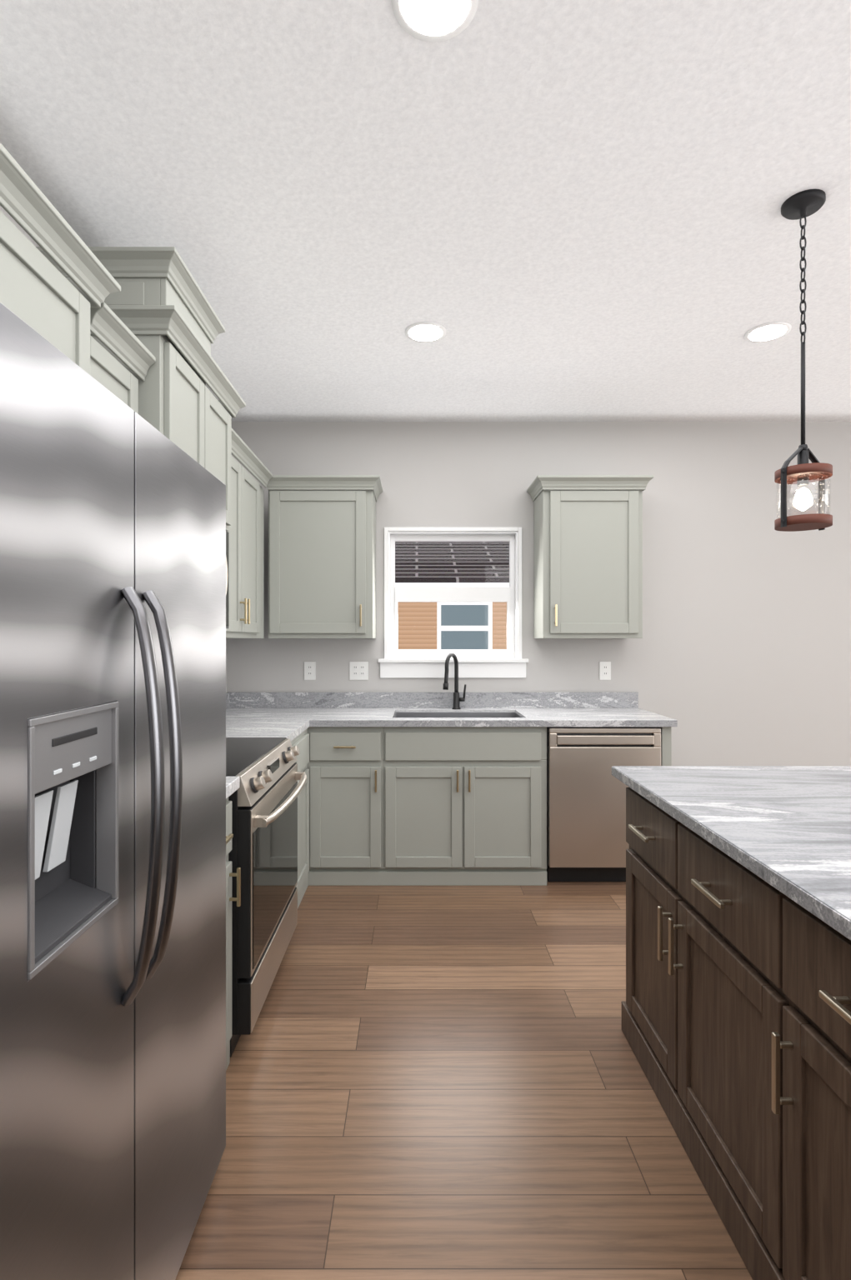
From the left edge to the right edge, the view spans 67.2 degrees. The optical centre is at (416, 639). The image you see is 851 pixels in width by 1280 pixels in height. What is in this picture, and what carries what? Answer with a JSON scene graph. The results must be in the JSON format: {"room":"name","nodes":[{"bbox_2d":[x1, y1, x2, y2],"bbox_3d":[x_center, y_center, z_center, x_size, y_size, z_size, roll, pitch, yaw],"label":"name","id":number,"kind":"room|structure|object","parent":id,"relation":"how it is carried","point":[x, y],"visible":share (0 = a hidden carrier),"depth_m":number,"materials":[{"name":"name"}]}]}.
{"room":"kitchen","nodes":[
{"label":"kitchen","id":0,"kind":"room"},
{"bbox_2d":[0,205,227,692],"bbox_3d":[-1.295,-0.028,0.185,0.150,2.755,7.870,0,0,0],"label":"wall","id":1,"kind":"structure","parent":0,"point":[17,226],"depth_m":2.01,"materials":[{"name":"grey paint"}]},
{"bbox_2d":[0,142,120,374],"bbox_3d":[-1.002,-0.696,1.140,0.432,0.491,1.128,0,0,0],"label":"upper cabinet","id":2,"kind":"object","parent":1,"relation":"attached to","point":[41,294],"visible":0.48,"depth_m":1.42,"materials":[{"name":"grey"}]},
{"bbox_2d":[90,301,155,414],"bbox_3d":[-1.030,-0.480,1.865,0.377,0.861,0.403,0,0,0],"label":"upper cabinet","id":3,"kind":"object","parent":1,"relation":"attached to","point":[113,333],"visible":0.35,"depth_m":1.87,"materials":[{"name":"grey wood"}]},
{"bbox_2d":[35,246,245,531],"bbox_3d":[-0.992,-0.863,2.450,0.452,0.766,0.848,0,0,0],"label":"upper cabinet","id":4,"kind":"object","parent":1,"relation":"attached to","point":[160,307],"visible":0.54,"depth_m":2.13,"materials":[{"name":"grey wood"}]},
{"bbox_2d":[225,530,229,628],"bbox_3d":[-0.993,-0.263,2.451,0.451,0.425,0.753,0,0,0],"label":"over-the-range microwave","id":5,"kind":"object","parent":4,"relation":"attached to","point":[227,580],"visible":0.02,"depth_m":2.80,"materials":[{"name":"silver metal"}]},
{"bbox_2d":[225,428,272,638],"bbox_3d":[-1.030,-0.488,3.312,0.377,0.956,0.956,0,0,0],"label":"upper cabinet","id":6,"kind":"object","parent":1,"relation":"attached to","point":[246,573],"visible":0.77,"depth_m":3.32,"materials":[{"name":"grey"}]},
{"bbox_2d":[0,0,850,421],"bbox_3d":[2.390,-1.455,0.260,7.520,0.100,8.020,0,0,0],"label":"ceiling","id":7,"kind":"structure","parent":0,"point":[553,210],"depth_m":1.99,"materials":[{"name":"white paint"}]},
{"bbox_2d":[405,321,446,342],"bbox_3d":[0.040,-1.402,2.920,0.190,0.006,0.190,0,0,0],"label":"recessed light","id":8,"kind":"object","parent":7,"relation":"in","point":[425,332],"visible":1,"depth_m":2.91,"materials":[{"name":"white plastic"}]},
{"bbox_2d":[391,0,478,42],"bbox_3d":[0.040,-1.402,1.405,0.190,0.006,0.190,0,0,0],"label":"recessed light","id":9,"kind":"object","parent":7,"relation":"in","point":[433,21],"visible":1,"depth_m":1.44,"materials":[{"name":"white plastic"}]},
{"bbox_2d":[744,321,791,342],"bbox_3d":[1.600,-1.402,2.920,0.190,0.006,0.190,0,0,0],"label":"recessed light","id":10,"kind":"object","parent":7,"relation":"in","point":[767,332],"visible":1,"depth_m":2.91,"materials":[{"name":"white plastic"}]},
{"bbox_2d":[774,189,832,531],"bbox_3d":[1.240,-0.881,2.055,0.174,1.047,0.160,0,0,0],"label":"pendant light","id":11,"kind":"object","parent":7,"relation":"hanging from","point":[804,204],"visible":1,"depth_m":2.04,"materials":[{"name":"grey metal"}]},
{"bbox_2d":[175,880,752,1279],"bbox_3d":[2.390,1.400,0.260,7.520,0.100,8.020,0,0,0],"label":"floor","id":12,"kind":"structure","parent":0,"point":[437,1082],"depth_m":1.83,"materials":[{"name":"brown wood"}]},
{"bbox_2d":[0,302,225,1279],"bbox_3d":[-0.821,0.469,1.190,0.794,1.762,0.910,0,0,0],"label":"fridge","id":13,"kind":"object","parent":12,"relation":"on","point":[112,827],"visible":1,"depth_m":1.02,"materials":[{"name":"silver metal"}]},
{"bbox_2d":[225,797,240,1070],"bbox_3d":[-0.882,0.912,1.847,0.672,0.875,0.391,0,0,0],"label":"base cabinet","id":14,"kind":"object","parent":12,"relation":"on","point":[229,873],"visible":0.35,"depth_m":1.98,"materials":[{"name":"grey"}]},
{"bbox_2d":[225,776,239,799],"bbox_3d":[-0.891,0.404,1.849,0.653,0.138,0.393,0,0,0],"label":"countertop","id":15,"kind":"structure","parent":14,"relation":"on","point":[232,784],"depth_m":1.98,"materials":[{"name":"stone"}]},
{"bbox_2d":[225,737,307,1057],"bbox_3d":[-0.838,0.892,2.450,0.761,0.916,0.804,0,0,0],"label":"range","id":16,"kind":"object","parent":12,"relation":"on","point":[262,854],"visible":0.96,"depth_m":2.22,"materials":[{"name":"silver metal"}]},
{"bbox_2d":[290,728,309,908],"bbox_3d":[-0.899,0.912,3.185,0.638,0.875,0.658,0,0,0],"label":"base cabinet","id":17,"kind":"object","parent":12,"relation":"on","point":[301,741],"visible":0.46,"depth_m":3.31,"materials":[{"name":"grey"}]},
{"bbox_2d":[307,726,324,885],"bbox_3d":[-0.872,0.912,3.809,0.691,0.876,0.618,0,0,0],"label":"base cabinet","id":18,"kind":"object","parent":12,"relation":"on","point":[316,764],"depth_m":3.50,"materials":[{"name":"grey"}]},
{"bbox_2d":[324,726,400,885],"bbox_3d":[-0.350,0.912,3.809,0.471,0.876,0.618,0,0,0],"label":"base cabinet","id":19,"kind":"object","parent":12,"relation":"on","point":[361,762],"depth_m":3.51,"materials":[{"name":"grey"}]},
{"bbox_2d":[225,691,677,741],"bbox_3d":[0.100,0.492,3.487,2.636,0.315,1.262,0,0,0],"label":"countertop","id":20,"kind":"structure","parent":19,"relation":"on","point":[291,716],"depth_m":3.98,"materials":[{"name":"stone"}]},
{"bbox_2d":[442,652,466,709],"bbox_3d":[0.235,0.256,3.966,0.154,0.356,0.193,0,0,0],"label":"faucet","id":21,"kind":"object","parent":20,"relation":"on","point":[457,699],"visible":1,"depth_m":4.02,"materials":[{"name":"black metal"}]},
{"bbox_2d":[397,740,546,885],"bbox_3d":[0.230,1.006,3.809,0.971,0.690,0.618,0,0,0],"label":"base cabinet","id":22,"kind":"object","parent":12,"relation":"on","point":[427,806],"depth_m":3.51,"materials":[{"name":"grey wood"}]},
{"bbox_2d":[546,726,660,881],"bbox_3d":[1.032,0.914,3.806,0.619,0.872,0.624,0,0,0],"label":"dishwasher","id":23,"kind":"object","parent":12,"relation":"on","point":[586,815],"visible":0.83,"depth_m":3.50,"materials":[{"name":"silver metal"}]},
{"bbox_2d":[621,787,658,1099],"bbox_3d":[1.235,0.912,1.944,1.050,0.876,0.521,0,0,0],"label":"base cabinet","id":24,"kind":"object","parent":12,"relation":"on","point":[640,1008],"depth_m":2.02,"materials":[{"name":"brown wood"}]},
{"bbox_2d":[659,726,671,765],"bbox_3d":[1.373,0.912,3.817,0.053,0.875,0.602,0,0,0],"label":"cabinet end panel","id":25,"kind":"object","parent":12,"relation":"on","point":[666,746],"visible":0.02,"depth_m":3.52,"materials":[{"name":"grey wood"}]},
{"bbox_2d":[658,807,751,1276],"bbox_3d":[1.235,0.912,1.500,1.050,0.876,0.633,0,0,0],"label":"base cabinet","id":26,"kind":"object","parent":12,"relation":"on","point":[736,1017],"depth_m":1.56,"materials":[{"name":"brown wood"}]},
{"bbox_2d":[751,872,850,1279],"bbox_3d":[1.235,0.912,1.000,1.050,0.876,0.633,0,0,0],"label":"base cabinet","id":27,"kind":"object","parent":12,"relation":"on","point":[801,965],"depth_m":1.19,"materials":[{"name":"brown wood"}]},
{"bbox_2d":[611,765,850,939],"bbox_3d":[1.241,0.457,0.656,1.118,0.032,3.173,0,0,0],"label":"countertop","id":28,"kind":"structure","parent":27,"relation":"on","point":[785,830],"depth_m":1.60,"materials":[{"name":"stone"}]},
{"bbox_2d":[227,421,850,765],"bbox_3d":[2.390,-0.028,4.195,7.520,2.755,0.150,0,0,0],"label":"wall","id":29,"kind":"structure","parent":0,"point":[737,653],"depth_m":4.12,"materials":[{"name":"grey paint"}]},
{"bbox_2d":[304,661,315,679],"bbox_3d":[-0.687,0.198,4.116,0.072,0.116,0.009,0,0,0],"label":"electrical outlet","id":30,"kind":"object","parent":29,"relation":"attached to","point":[309,670],"visible":1,"depth_m":4.11,"materials":[{"name":"white plastic"}]},
{"bbox_2d":[266,475,382,638],"bbox_3d":[-0.551,-0.488,3.933,0.667,0.956,0.369,0,0,0],"label":"upper cabinet","id":31,"kind":"object","parent":29,"relation":"attached to","point":[322,556],"visible":0.98,"depth_m":3.80,"materials":[{"name":"grey"}]},
{"bbox_2d":[350,661,368,679],"bbox_3d":[-0.372,0.198,4.116,0.118,0.116,0.009,0,0,0],"label":"electrical outlet","id":32,"kind":"object","parent":29,"relation":"attached to","point":[358,670],"visible":1,"depth_m":4.11,"materials":[{"name":"white plastic"}]},
{"bbox_2d":[378,527,528,677],"bbox_3d":[0.234,-0.240,4.168,0.961,0.967,0.165,0,0,0],"label":"window","id":33,"kind":"structure","parent":29,"relation":"in","point":[396,662],"depth_m":4.16,"materials":[{"name":"white"}]},
{"bbox_2d":[526,475,654,638],"bbox_3d":[1.049,-0.488,3.933,0.682,0.956,0.369,0,0,0],"label":"upper cabinet","id":34,"kind":"object","parent":29,"relation":"attached to","point":[587,556],"visible":1,"depth_m":3.80,"materials":[{"name":"grey"}]},
{"bbox_2d":[599,661,610,679],"bbox_3d":[1.212,0.198,4.116,0.072,0.116,0.009,0,0,0],"label":"electrical outlet","id":35,"kind":"object","parent":29,"relation":"attached to","point":[604,670],"visible":1,"depth_m":4.11,"materials":[{"name":"white plastic"}]},
{"label":"outside","id":36,"kind":"structure","parent":0,"visible":0},
{"bbox_2d":[395,582,509,649],"bbox_3d":[1.000,0.860,7.325,18.000,2.980,0.550,0,0,0],"label":"neighboring building","id":37,"kind":"structure","parent":36,"point":[451,632],"depth_m":7.39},
{"bbox_2d":[395,541,509,582],"bbox_3d":[1.000,-1.806,9.800,18.000,2.351,5.544,0,0,0],"label":"neighbor roof","id":38,"kind":"structure","parent":37,"relation":"on","point":[447,564],"depth_m":7.69,"materials":[{"name":"grey"}]}
]}

